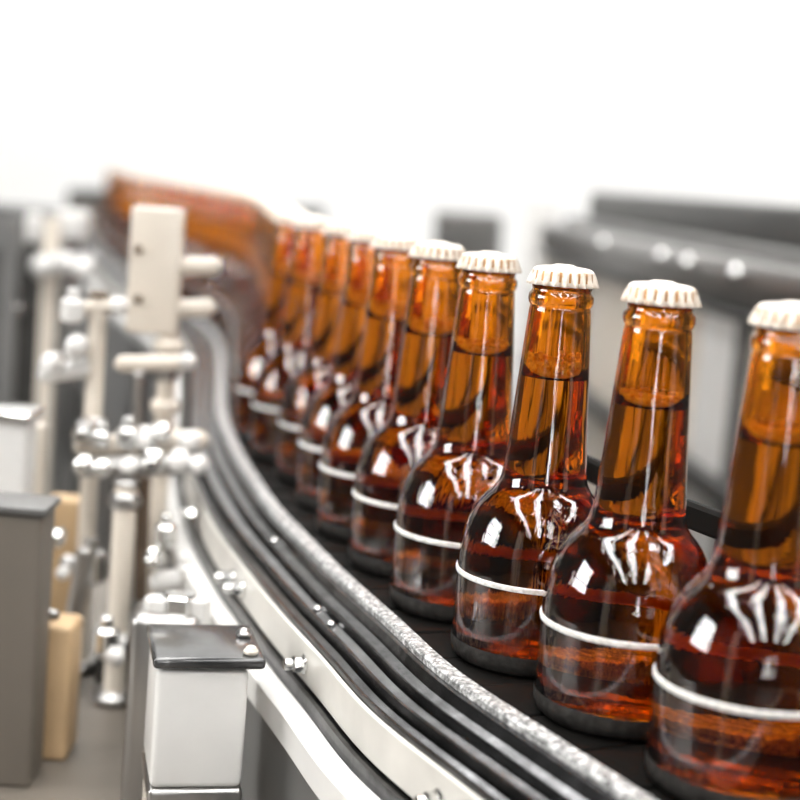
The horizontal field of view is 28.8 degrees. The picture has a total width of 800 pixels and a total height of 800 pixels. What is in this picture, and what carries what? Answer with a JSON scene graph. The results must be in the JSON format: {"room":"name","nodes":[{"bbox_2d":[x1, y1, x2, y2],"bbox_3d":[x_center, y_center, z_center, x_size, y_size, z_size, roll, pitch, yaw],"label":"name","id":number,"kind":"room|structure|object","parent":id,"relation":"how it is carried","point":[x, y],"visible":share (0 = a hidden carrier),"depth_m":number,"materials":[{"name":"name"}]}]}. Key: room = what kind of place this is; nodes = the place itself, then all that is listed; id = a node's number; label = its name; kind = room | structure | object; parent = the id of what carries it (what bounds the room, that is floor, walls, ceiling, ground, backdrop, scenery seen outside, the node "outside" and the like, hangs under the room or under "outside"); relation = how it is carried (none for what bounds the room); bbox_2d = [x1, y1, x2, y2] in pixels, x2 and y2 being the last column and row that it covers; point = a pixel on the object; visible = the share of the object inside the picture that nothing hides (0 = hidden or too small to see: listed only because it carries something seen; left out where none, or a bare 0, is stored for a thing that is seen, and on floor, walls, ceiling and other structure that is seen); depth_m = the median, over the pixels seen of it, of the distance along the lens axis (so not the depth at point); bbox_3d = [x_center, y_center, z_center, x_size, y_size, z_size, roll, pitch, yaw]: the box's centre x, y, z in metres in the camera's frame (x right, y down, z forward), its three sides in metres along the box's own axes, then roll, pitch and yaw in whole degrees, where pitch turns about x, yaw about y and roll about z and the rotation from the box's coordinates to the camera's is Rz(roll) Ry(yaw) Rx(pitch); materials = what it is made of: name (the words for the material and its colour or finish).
{"room":"factory floor","nodes":[
{"label":"factory floor","id":0,"kind":"room"},
{"bbox_2d":[0,0,799,353],"bbox_3d":[0.185,-2.285,5.785,9.000,5.200,0.100,5,8,0],"label":"wall","id":1,"kind":"structure","parent":0,"point":[391,115],"depth_m":5.90,"materials":[{"name":"white paint"}]},
{"bbox_3d":[-0.107,1.321,-0.821,9.200,0.100,14.400,5,8,0],"label":"floor","id":2,"kind":"structure","parent":0,"visible":0},
{"bbox_2d":[0,217,20,402],"bbox_3d":[-0.465,0.329,1.769,0.018,1.069,0.014,5,8,0],"label":"upright","id":3,"kind":"object","parent":2,"relation":"on","point":[11,227],"visible":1,"depth_m":1.70,"materials":[{"name":"grey metal"}]},
{"bbox_2d":[0,202,90,495],"bbox_3d":[-0.624,0.284,1.969,0.421,1.076,0.135,5,8,0],"label":"frame","id":4,"kind":"object","parent":2,"relation":"on","point":[75,222],"visible":0.26,"depth_m":1.87,"materials":[{"name":"grey metal"}]},
{"bbox_2d":[25,213,43,243],"bbox_3d":[-0.435,-0.206,1.865,0.020,0.036,0.040,5,8,0],"label":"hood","id":5,"kind":"object","parent":4,"relation":"attached to","point":[34,222],"depth_m":1.85,"materials":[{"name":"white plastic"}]},
{"bbox_2d":[57,210,90,241],"bbox_3d":[-0.390,-0.208,1.864,0.034,0.036,0.040,5,8,0],"label":"hood","id":6,"kind":"object","parent":4,"relation":"attached to","point":[75,225],"depth_m":1.85,"materials":[{"name":"white plastic"}]},
{"bbox_2d":[36,217,60,494],"bbox_3d":[-0.431,0.324,1.819,0.017,1.070,0.014,5,8,0],"label":"upright","id":7,"kind":"object","parent":2,"relation":"on","point":[52,226],"visible":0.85,"depth_m":1.75,"materials":[{"name":"silver metal"}]},
{"bbox_2d":[29,251,98,280],"bbox_3d":[-0.373,-0.149,1.725,0.073,0.033,0.037,5,8,0],"label":"cross arm","id":8,"kind":"object","parent":7,"relation":"attached to","point":[83,266],"visible":1,"depth_m":1.71,"materials":[{"name":"metal"}]},
{"bbox_2d":[0,580,146,799],"bbox_3d":[-0.329,0.566,0.877,0.675,0.876,0.770,5,8,0],"label":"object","id":9,"kind":"structure","parent":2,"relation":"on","point":[92,769],"depth_m":0.84,"materials":[{"name":"beige paint"}]},
{"bbox_2d":[0,402,44,493],"bbox_3d":[-0.251,0.088,0.941,0.056,0.171,0.038,5,8,0],"label":"control box","id":10,"kind":"object","parent":9,"relation":"on","point":[18,422],"visible":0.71,"depth_m":0.92,"materials":[{"name":"white plastic"}]},
{"bbox_2d":[0,492,60,786],"bbox_3d":[-0.212,0.123,0.803,0.060,0.147,0.034,5,8,0],"label":"metal post","id":11,"kind":"object","parent":9,"relation":"on","point":[27,521],"visible":1,"depth_m":0.79,"materials":[{"name":"grey metal"}]},
{"bbox_2d":[50,609,60,620],"bbox_3d":[-0.189,0.112,0.818,0.017,0.016,0.023,5,8,0],"label":"cross arm","id":12,"kind":"object","parent":11,"relation":"attached to","point":[54,614],"visible":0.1,"depth_m":0.82,"materials":[{"name":"metal"}]},
{"bbox_2d":[34,423,47,494],"bbox_3d":[-0.229,0.092,0.975,0.008,0.156,0.010,5,8,0],"label":"board","id":13,"kind":"object","parent":9,"relation":"on","point":[41,433],"visible":0.28,"depth_m":0.96,"materials":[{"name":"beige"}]},
{"bbox_2d":[43,613,82,759],"bbox_3d":[-0.184,0.155,0.847,0.015,0.074,0.030,5,8,0],"label":"wooden block","id":14,"kind":"object","parent":9,"relation":"on","point":[65,634],"visible":0.83,"depth_m":0.83,"materials":[{"name":"beige wood"}]},
{"bbox_2d":[50,493,78,621],"bbox_3d":[-0.220,0.114,1.019,0.024,0.103,0.020,5,8,0],"label":"board","id":15,"kind":"object","parent":9,"relation":"on","point":[66,512],"visible":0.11,"depth_m":1.01,"materials":[{"name":"beige wood"}]},
{"bbox_2d":[66,546,93,615],"bbox_3d":[-0.195,0.131,0.930,0.021,0.090,0.010,5,8,0],"label":"rod","id":16,"kind":"object","parent":9,"relation":"on","point":[84,555],"visible":0.45,"depth_m":0.92,"materials":[{"name":"metal"}]},
{"bbox_2d":[77,291,109,675],"bbox_3d":[-0.194,0.053,0.969,0.022,0.242,0.022,5,8,0],"label":"support post","id":17,"kind":"object","parent":9,"relation":"on","point":[97,322],"visible":0.59,"depth_m":0.96,"materials":[{"name":"silver metal"}]},
{"bbox_2d":[37,334,89,383],"bbox_3d":[-0.205,-0.025,0.950,0.036,0.034,0.028,5,8,0],"label":"cross arm","id":18,"kind":"object","parent":17,"relation":"attached to","point":[53,368],"visible":1,"depth_m":0.95,"materials":[{"name":"silver metal"}]},
{"bbox_2d":[55,536,108,585],"bbox_3d":[-0.194,0.096,0.948,0.030,0.028,0.025,5,8,0],"label":"cross arm","id":19,"kind":"object","parent":17,"relation":"attached to","point":[99,565],"visible":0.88,"depth_m":0.94,"materials":[{"name":"metal"}]},
{"bbox_2d":[60,288,129,322],"bbox_3d":[-0.185,-0.057,0.944,0.040,0.021,0.024,5,8,0],"label":"cross arm","id":20,"kind":"object","parent":17,"relation":"attached to","point":[73,309],"visible":1,"depth_m":0.94,"materials":[{"name":"silver metal"}]},
{"bbox_2d":[71,417,208,456],"bbox_3d":[-0.159,0.025,0.947,0.083,0.029,0.028,5,8,0],"label":"cross arm","id":21,"kind":"object","parent":17,"relation":"attached to","point":[89,439],"visible":1,"depth_m":0.94,"materials":[{"name":"silver metal"}]},
{"bbox_2d":[95,614,133,683],"bbox_3d":[-0.173,0.158,0.994,0.032,0.029,0.060,5,8,0],"label":"block","id":22,"kind":"object","parent":9,"relation":"on","point":[99,665],"visible":0.13,"depth_m":0.96,"materials":[{"name":"metal"}]},
{"bbox_2d":[133,477,150,600],"bbox_3d":[-0.158,0.085,0.953,0.010,0.077,0.008,5,8,0],"label":"rod","id":23,"kind":"object","parent":22,"relation":"on","point":[142,513],"visible":0.9,"depth_m":0.95,"materials":[{"name":"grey metal"}]},
{"bbox_2d":[91,477,141,707],"bbox_3d":[-0.167,0.114,0.927,0.027,0.137,0.027,5,8,0],"label":"support post","id":24,"kind":"object","parent":9,"relation":"on","point":[125,499],"visible":0.83,"depth_m":0.92,"materials":[{"name":"silver metal"}]},
{"bbox_2d":[53,527,66,548],"bbox_3d":[-0.199,0.084,0.874,0.025,0.028,0.024,5,8,0],"label":"cross arm","id":25,"kind":"object","parent":24,"relation":"attached to","point":[60,533],"visible":0.36,"depth_m":0.86,"materials":[{"name":"metal"}]},
{"bbox_2d":[92,615,124,666],"bbox_3d":[-0.162,0.134,0.874,0.021,0.029,0.030,5,8,0],"label":"cross arm","id":26,"kind":"object","parent":24,"relation":"attached to","point":[107,641],"visible":1,"depth_m":0.86,"materials":[{"name":"silver metal"}]},
{"bbox_2d":[73,448,208,477],"bbox_3d":[-0.154,0.039,0.924,0.080,0.023,0.028,5,8,0],"label":"cross arm","id":27,"kind":"object","parent":24,"relation":"attached to","point":[155,462],"visible":1,"depth_m":0.92,"materials":[{"name":"metal"}]},
{"bbox_2d":[144,512,193,593],"bbox_3d":[-0.131,0.088,0.886,0.030,0.050,0.027,5,8,0],"label":"cross arm","id":28,"kind":"object","parent":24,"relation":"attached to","point":[165,531],"visible":0.88,"depth_m":0.88,"materials":[{"name":"silver metal"}]},
{"bbox_2d":[121,590,211,799],"bbox_3d":[-0.118,0.151,0.791,0.039,0.110,0.034,4,8,-6],"label":"support post","id":29,"kind":"object","parent":9,"relation":"on","point":[174,606],"visible":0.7,"depth_m":0.77,"materials":[{"name":"metal"}]},
{"bbox_2d":[125,205,221,595],"bbox_3d":[-0.153,0.023,1.017,0.059,0.294,0.040,5,8,0],"label":"column","id":30,"kind":"structure","parent":9,"relation":"on","point":[157,263],"depth_m":1.00,"materials":[{"name":"beige metal"}]},
{"bbox_2d":[131,372,143,560],"bbox_3d":[-0.179,0.045,1.059,0.014,0.130,0.008,5,8,0],"label":"rod","id":31,"kind":"object","parent":30,"relation":"attached to","point":[137,377],"visible":0.4,"depth_m":1.05,"materials":[{"name":"metal"}]},
{"bbox_2d":[114,353,195,371],"bbox_3d":[-0.153,-0.023,0.976,0.053,0.018,0.026,5,8,0],"label":"cross arm","id":32,"kind":"object","parent":30,"relation":"attached to","point":[185,361],"visible":1,"depth_m":0.98,"materials":[{"name":"beige metal"}]},
{"bbox_2d":[141,624,265,799],"bbox_3d":[-0.087,0.135,0.677,0.047,0.070,0.050,3,8,-13],"label":"box","id":33,"kind":"object","parent":9,"relation":"on","point":[197,687],"visible":1,"depth_m":0.66,"materials":[{"name":"white plastic"}]},
{"bbox_2d":[67,188,325,494],"bbox_3d":[-0.561,-0.008,4.138,0.640,1.051,0.317,5,8,0],"label":"machine housing","id":34,"kind":"object","parent":2,"relation":"on","point":[90,199],"visible":0.1,"depth_m":3.93,"materials":[{"name":"metal"}]},
{"bbox_2d":[79,233,655,799],"bbox_3d":[-0.324,0.347,2.038,0.248,0.981,3.618,2,8,-15],"label":"conveyor","id":35,"kind":"object","parent":2,"relation":"on","point":[348,701],"visible":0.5,"depth_m":0.68,"materials":[{"name":"metal"}]},
{"bbox_2d":[180,350,192,541],"bbox_3d":[-0.145,0.038,1.058,0.018,0.145,0.008,5,8,0],"label":"rod","id":36,"kind":"object","parent":35,"relation":"attached to","point":[185,375],"visible":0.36,"depth_m":1.05,"materials":[{"name":"grey metal"}]},
{"bbox_2d":[95,238,677,799],"bbox_3d":[-0.265,-0.099,1.955,0.181,0.006,3.546,2,8,-16],"label":"conveyor belt","id":37,"kind":"object","parent":35,"relation":"on","point":[626,759],"visible":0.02,"depth_m":0.65,"materials":[{"name":"black plastic"}]},
{"bbox_2d":[96,167,113,238],"bbox_3d":[-0.655,-0.446,3.551,0.067,0.166,0.067,9,9,29],"label":"beer bottle","id":38,"kind":"object","parent":37,"relation":"on","point":[103,209],"visible":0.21,"depth_m":3.54,"materials":[{"name":"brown glass"}]},
{"bbox_2d":[95,167,114,236],"bbox_3d":[-0.672,-0.458,3.620,0.067,0.166,0.067,5,8,2],"label":"beer bottle","id":39,"kind":"object","parent":37,"relation":"on","point":[108,167],"visible":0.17,"depth_m":3.61,"materials":[{"name":"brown glass"}]},
{"bbox_2d":[97,168,113,240],"bbox_3d":[-0.639,-0.435,3.482,0.067,0.166,0.067,3,8,-10],"label":"beer bottle","id":40,"kind":"object","parent":37,"relation":"on","point":[111,168],"visible":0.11,"depth_m":3.47,"materials":[{"name":"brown glass"}]},
{"bbox_2d":[100,169,115,244],"bbox_3d":[-0.606,-0.413,3.343,0.067,0.166,0.067,12,11,43],"label":"beer bottle","id":41,"kind":"object","parent":37,"relation":"on","point":[109,211],"visible":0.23,"depth_m":3.33,"materials":[{"name":"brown glass"}]},
{"bbox_2d":[99,168,119,242],"bbox_3d":[-0.623,-0.424,3.412,0.067,0.166,0.067,-3,11,-44],"label":"beer bottle","id":42,"kind":"object","parent":37,"relation":"on","point":[107,210],"visible":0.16,"depth_m":3.40,"materials":[{"name":"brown glass"}]},
{"bbox_2d":[103,170,120,248],"bbox_3d":[-0.573,-0.390,3.205,0.067,0.166,0.067,9,9,30],"label":"beer bottle","id":43,"kind":"object","parent":37,"relation":"on","point":[117,172],"visible":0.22,"depth_m":3.19,"materials":[{"name":"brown glass"}]},
{"bbox_2d":[102,169,123,246],"bbox_3d":[-0.590,-0.401,3.274,0.067,0.166,0.067,3,8,-10],"label":"beer bottle","id":44,"kind":"object","parent":37,"relation":"on","point":[116,170],"visible":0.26,"depth_m":3.26,"materials":[{"name":"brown glass"}]},
{"bbox_2d":[105,170,127,251],"bbox_3d":[-0.556,-0.379,3.136,0.067,0.166,0.067,5,8,4],"label":"beer bottle","id":45,"kind":"object","parent":37,"relation":"on","point":[120,172],"visible":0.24,"depth_m":3.12,"materials":[{"name":"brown glass"}]},
{"bbox_2d":[107,171,128,254],"bbox_3d":[-0.539,-0.368,3.067,0.067,0.166,0.067,4,8,-3],"label":"beer bottle","id":46,"kind":"object","parent":37,"relation":"on","point":[123,172],"visible":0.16,"depth_m":3.05,"materials":[{"name":"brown glass"}]},
{"bbox_2d":[110,171,132,256],"bbox_3d":[-0.522,-0.356,2.998,0.067,0.166,0.067,4,8,-2],"label":"beer bottle","id":47,"kind":"object","parent":37,"relation":"on","point":[119,220],"visible":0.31,"depth_m":2.98,"materials":[{"name":"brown glass"}]},
{"bbox_2d":[112,172,136,259],"bbox_3d":[-0.504,-0.345,2.930,0.067,0.166,0.067,3,8,-13],"label":"beer bottle","id":48,"kind":"object","parent":37,"relation":"on","point":[122,222],"visible":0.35,"depth_m":2.92,"materials":[{"name":"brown glass"}]},
{"bbox_2d":[115,173,138,262],"bbox_3d":[-0.486,-0.334,2.861,0.067,0.166,0.067,5,8,6],"label":"beer bottle","id":49,"kind":"object","parent":37,"relation":"on","point":[126,223],"visible":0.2,"depth_m":2.85,"materials":[{"name":"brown glass"}]},
{"bbox_2d":[118,173,143,265],"bbox_3d":[-0.467,-0.323,2.793,0.067,0.166,0.067,5,8,5],"label":"beer bottle","id":50,"kind":"object","parent":37,"relation":"on","point":[136,179],"visible":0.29,"depth_m":2.78,"materials":[{"name":"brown glass"}]},
{"bbox_2d":[122,174,148,268],"bbox_3d":[-0.449,-0.311,2.724,0.067,0.166,0.067,6,8,12],"label":"beer bottle","id":51,"kind":"object","parent":37,"relation":"on","point":[139,191],"visible":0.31,"depth_m":2.71,"materials":[{"name":"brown glass"}]},
{"bbox_2d":[126,175,153,269],"bbox_3d":[-0.430,-0.300,2.656,0.067,0.166,0.067,2,8,-15],"label":"beer bottle","id":52,"kind":"object","parent":37,"relation":"on","point":[144,187],"visible":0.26,"depth_m":2.64,"materials":[{"name":"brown glass"}]},
{"bbox_2d":[145,176,158,205],"bbox_3d":[-0.411,-0.289,2.587,0.067,0.166,0.067,2,9,-21],"label":"beer bottle","id":53,"kind":"object","parent":37,"relation":"on","point":[149,183],"visible":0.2,"depth_m":2.57,"materials":[{"name":"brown glass"}]},
{"bbox_2d":[150,177,164,206],"bbox_3d":[-0.391,-0.278,2.519,0.067,0.166,0.067,4,8,-2],"label":"beer bottle","id":54,"kind":"object","parent":37,"relation":"on","point":[155,184],"visible":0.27,"depth_m":2.50,"materials":[{"name":"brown glass"}]},
{"bbox_2d":[156,178,170,206],"bbox_3d":[-0.371,-0.266,2.451,0.067,0.166,0.067,-2,10,-37],"label":"beer bottle","id":55,"kind":"object","parent":37,"relation":"on","point":[161,191],"visible":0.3,"depth_m":2.43,"materials":[{"name":"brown glass"}]},
{"bbox_2d":[163,179,177,207],"bbox_3d":[-0.350,-0.255,2.384,0.067,0.166,0.067,5,8,3],"label":"beer bottle","id":56,"kind":"object","parent":37,"relation":"on","point":[169,187],"visible":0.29,"depth_m":2.36,"materials":[{"name":"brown glass"}]},
{"bbox_2d":[171,180,186,207],"bbox_3d":[-0.329,-0.243,2.316,0.067,0.166,0.067,6,8,6],"label":"beer bottle","id":57,"kind":"object","parent":37,"relation":"on","point":[176,196],"visible":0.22,"depth_m":2.30,"materials":[{"name":"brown glass"}]},
{"bbox_2d":[179,181,195,224],"bbox_3d":[-0.307,-0.232,2.248,0.067,0.166,0.067,3,8,-13],"label":"beer bottle","id":58,"kind":"object","parent":37,"relation":"on","point":[184,199],"visible":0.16,"depth_m":2.23,"materials":[{"name":"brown glass"}]},
{"bbox_2d":[183,183,202,256],"bbox_3d":[-0.286,-0.221,2.180,0.067,0.166,0.067,6,8,11],"label":"beer bottle","id":59,"kind":"object","parent":37,"relation":"on","point":[193,197],"visible":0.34,"depth_m":2.16,"materials":[{"name":"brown glass"}]},
{"bbox_2d":[181,184,214,298],"bbox_3d":[-0.265,-0.209,2.112,0.067,0.166,0.067,-3,11,-43],"label":"beer bottle","id":60,"kind":"object","parent":37,"relation":"on","point":[202,194],"visible":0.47,"depth_m":2.10,"materials":[{"name":"brown glass"}]},
{"bbox_2d":[186,185,223,298],"bbox_3d":[-0.244,-0.198,2.045,0.067,0.166,0.067,8,9,22],"label":"beer bottle","id":61,"kind":"object","parent":37,"relation":"on","point":[212,195],"visible":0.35,"depth_m":2.03,"materials":[{"name":"brown glass"}]},
{"bbox_2d":[195,187,233,318],"bbox_3d":[-0.224,-0.186,1.976,0.067,0.166,0.067,6,8,12],"label":"beer bottle","id":62,"kind":"object","parent":37,"relation":"on","point":[221,198],"visible":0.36,"depth_m":1.96,"materials":[{"name":"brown glass"}]},
{"bbox_2d":[203,189,245,324],"bbox_3d":[-0.204,-0.175,1.907,0.067,0.166,0.067,10,10,35],"label":"beer bottle","id":63,"kind":"object","parent":37,"relation":"on","point":[210,283],"visible":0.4,"depth_m":1.89,"materials":[{"name":"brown glass"}]},
{"bbox_2d":[211,191,252,330],"bbox_3d":[-0.185,-0.163,1.838,0.067,0.166,0.067,6,8,8],"label":"beer bottle","id":64,"kind":"object","parent":37,"relation":"on","point":[230,270],"visible":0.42,"depth_m":1.82,"materials":[{"name":"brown glass"}]},
{"bbox_2d":[219,192,261,337],"bbox_3d":[-0.168,-0.152,1.768,0.067,0.166,0.067,10,10,35],"label":"beer bottle","id":65,"kind":"object","parent":37,"relation":"on","point":[237,275],"visible":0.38,"depth_m":1.75,"materials":[{"name":"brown glass"}]},
{"bbox_2d":[225,194,274,344],"bbox_3d":[-0.153,-0.141,1.696,0.067,0.166,0.067,-3,11,-43],"label":"beer bottle","id":66,"kind":"object","parent":37,"relation":"on","point":[241,282],"visible":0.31,"depth_m":1.68,"materials":[{"name":"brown glass"}]},
{"bbox_2d":[228,196,280,351],"bbox_3d":[-0.142,-0.130,1.625,0.067,0.166,0.067,7,8,15],"label":"beer bottle","id":67,"kind":"object","parent":37,"relation":"on","point":[245,286],"visible":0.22,"depth_m":1.61,"materials":[{"name":"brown glass"}]},
{"bbox_2d":[230,197,284,359],"bbox_3d":[-0.132,-0.118,1.554,0.067,0.166,0.067,2,9,-19],"label":"beer bottle","id":68,"kind":"object","parent":37,"relation":"on","point":[247,292],"visible":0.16,"depth_m":1.54,"materials":[{"name":"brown glass"}]},
{"bbox_2d":[231,199,288,364],"bbox_3d":[-0.123,-0.108,1.483,0.067,0.166,0.067,7,9,18],"label":"beer bottle","id":69,"kind":"object","parent":37,"relation":"on","point":[248,299],"visible":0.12,"depth_m":1.47,"materials":[{"name":"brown glass"}]},
{"bbox_2d":[231,201,291,378],"bbox_3d":[-0.116,-0.097,1.412,0.067,0.166,0.067,5,8,0],"label":"beer bottle","id":70,"kind":"object","parent":37,"relation":"on","point":[248,308],"visible":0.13,"depth_m":1.40,"materials":[{"name":"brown glass"}]},
{"bbox_2d":[231,203,295,389],"bbox_3d":[-0.107,-0.086,1.341,0.067,0.166,0.067,5,8,0],"label":"beer bottle","id":71,"kind":"object","parent":37,"relation":"on","point":[251,314],"visible":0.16,"depth_m":1.33,"materials":[{"name":"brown glass"}]},
{"bbox_2d":[232,205,300,403],"bbox_3d":[-0.099,-0.075,1.271,0.067,0.166,0.067,9,9,30],"label":"beer bottle","id":72,"kind":"object","parent":37,"relation":"on","point":[253,323],"visible":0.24,"depth_m":1.26,"materials":[{"name":"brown glass"}]},
{"bbox_2d":[233,207,305,417],"bbox_3d":[-0.091,-0.065,1.201,0.067,0.166,0.067,11,10,37],"label":"beer bottle","id":73,"kind":"object","parent":37,"relation":"on","point":[255,333],"visible":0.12,"depth_m":1.19,"materials":[{"name":"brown glass"}]},
{"bbox_2d":[234,211,309,442],"bbox_3d":[-0.082,-0.053,1.124,0.067,0.166,0.067,4,8,-5],"label":"beer bottle","id":74,"kind":"object","parent":37,"relation":"on","point":[259,351],"visible":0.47,"depth_m":1.11,"materials":[{"name":"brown glass"}]},
{"bbox_2d":[249,215,332,463],"bbox_3d":[-0.064,-0.042,1.054,0.067,0.166,0.067,7,8,14],"label":"beer bottle","id":75,"kind":"object","parent":37,"relation":"on","point":[291,354],"visible":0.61,"depth_m":1.04,"materials":[{"name":"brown glass"}]},
{"bbox_2d":[276,221,364,485],"bbox_3d":[-0.041,-0.030,0.986,0.067,0.166,0.067,0,10,-31],"label":"beer bottle","id":76,"kind":"object","parent":37,"relation":"on","point":[315,372],"visible":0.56,"depth_m":0.97,"materials":[{"name":"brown glass"}]},
{"bbox_2d":[296,226,391,510],"bbox_3d":[-0.023,-0.019,0.918,0.067,0.166,0.067,6,8,6],"label":"beer bottle","id":77,"kind":"object","parent":37,"relation":"on","point":[338,389],"visible":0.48,"depth_m":0.90,"materials":[{"name":"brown glass"}]},
{"bbox_2d":[316,232,421,542],"bbox_3d":[-0.008,-0.008,0.851,0.067,0.166,0.067,8,9,21],"label":"beer bottle","id":78,"kind":"object","parent":37,"relation":"on","point":[368,408],"visible":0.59,"depth_m":0.83,"materials":[{"name":"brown glass"}]},
{"bbox_2d":[349,240,465,577],"bbox_3d":[0.013,0.003,0.784,0.067,0.166,0.067,7,8,16],"label":"beer bottle","id":79,"kind":"object","parent":37,"relation":"on","point":[409,431],"visible":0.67,"depth_m":0.77,"materials":[{"name":"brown glass"}]},
{"bbox_2d":[390,250,521,623],"bbox_3d":[0.034,0.015,0.715,0.067,0.166,0.067,10,10,34],"label":"beer bottle","id":80,"kind":"object","parent":37,"relation":"on","point":[466,457],"visible":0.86,"depth_m":0.70,"materials":[{"name":"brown glass"}]},
{"bbox_2d":[451,263,598,678],"bbox_3d":[0.060,0.027,0.647,0.067,0.166,0.067,6,8,7],"label":"beer bottle","id":81,"kind":"object","parent":37,"relation":"on","point":[511,538],"visible":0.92,"depth_m":0.63,"materials":[{"name":"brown glass"}]},
{"bbox_2d":[533,279,708,741],"bbox_3d":[0.090,0.038,0.584,0.067,0.166,0.067,1,9,-25],"label":"beer bottle","id":82,"kind":"object","parent":37,"relation":"on","point":[612,585],"visible":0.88,"depth_m":0.57,"materials":[{"name":"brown glass"}]},
{"bbox_2d":[645,300,799,799],"bbox_3d":[0.123,0.050,0.520,0.067,0.166,0.067,11,10,36],"label":"beer bottle","id":83,"kind":"object","parent":37,"relation":"on","point":[724,719],"visible":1,"depth_m":0.50,"materials":[{"name":"orange glass"}]},
{"bbox_2d":[587,455,721,538],"bbox_3d":[-0.217,-0.158,1.986,0.107,0.045,3.561,2,8,-16],"label":"rail","id":84,"kind":"object","parent":35,"relation":"on","point":[703,519],"visible":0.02,"depth_m":0.62,"materials":[{"name":"black plastic"}]},
{"bbox_2d":[434,211,502,251],"bbox_3d":[0.114,0.109,3.605,0.150,1.078,0.110,5,8,0],"label":"box","id":85,"kind":"object","parent":2,"relation":"on","point":[473,232],"visible":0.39,"depth_m":3.49,"materials":[{"name":"metal"}]},
{"bbox_2d":[512,198,558,412],"bbox_3d":[0.256,0.133,3.349,0.160,1.126,0.160,5,8,0],"label":"pillar","id":86,"kind":"structure","parent":2,"relation":"on","point":[539,210],"depth_m":3.26,"materials":[{"name":"plastic"}]},
{"bbox_2d":[535,191,799,562],"bbox_3d":[0.477,0.305,2.185,0.332,1.150,2.024,4,8,-6],"label":"machine","id":87,"kind":"object","parent":2,"relation":"on","point":[738,257],"visible":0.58,"depth_m":2.00,"materials":[{"name":"metal"}]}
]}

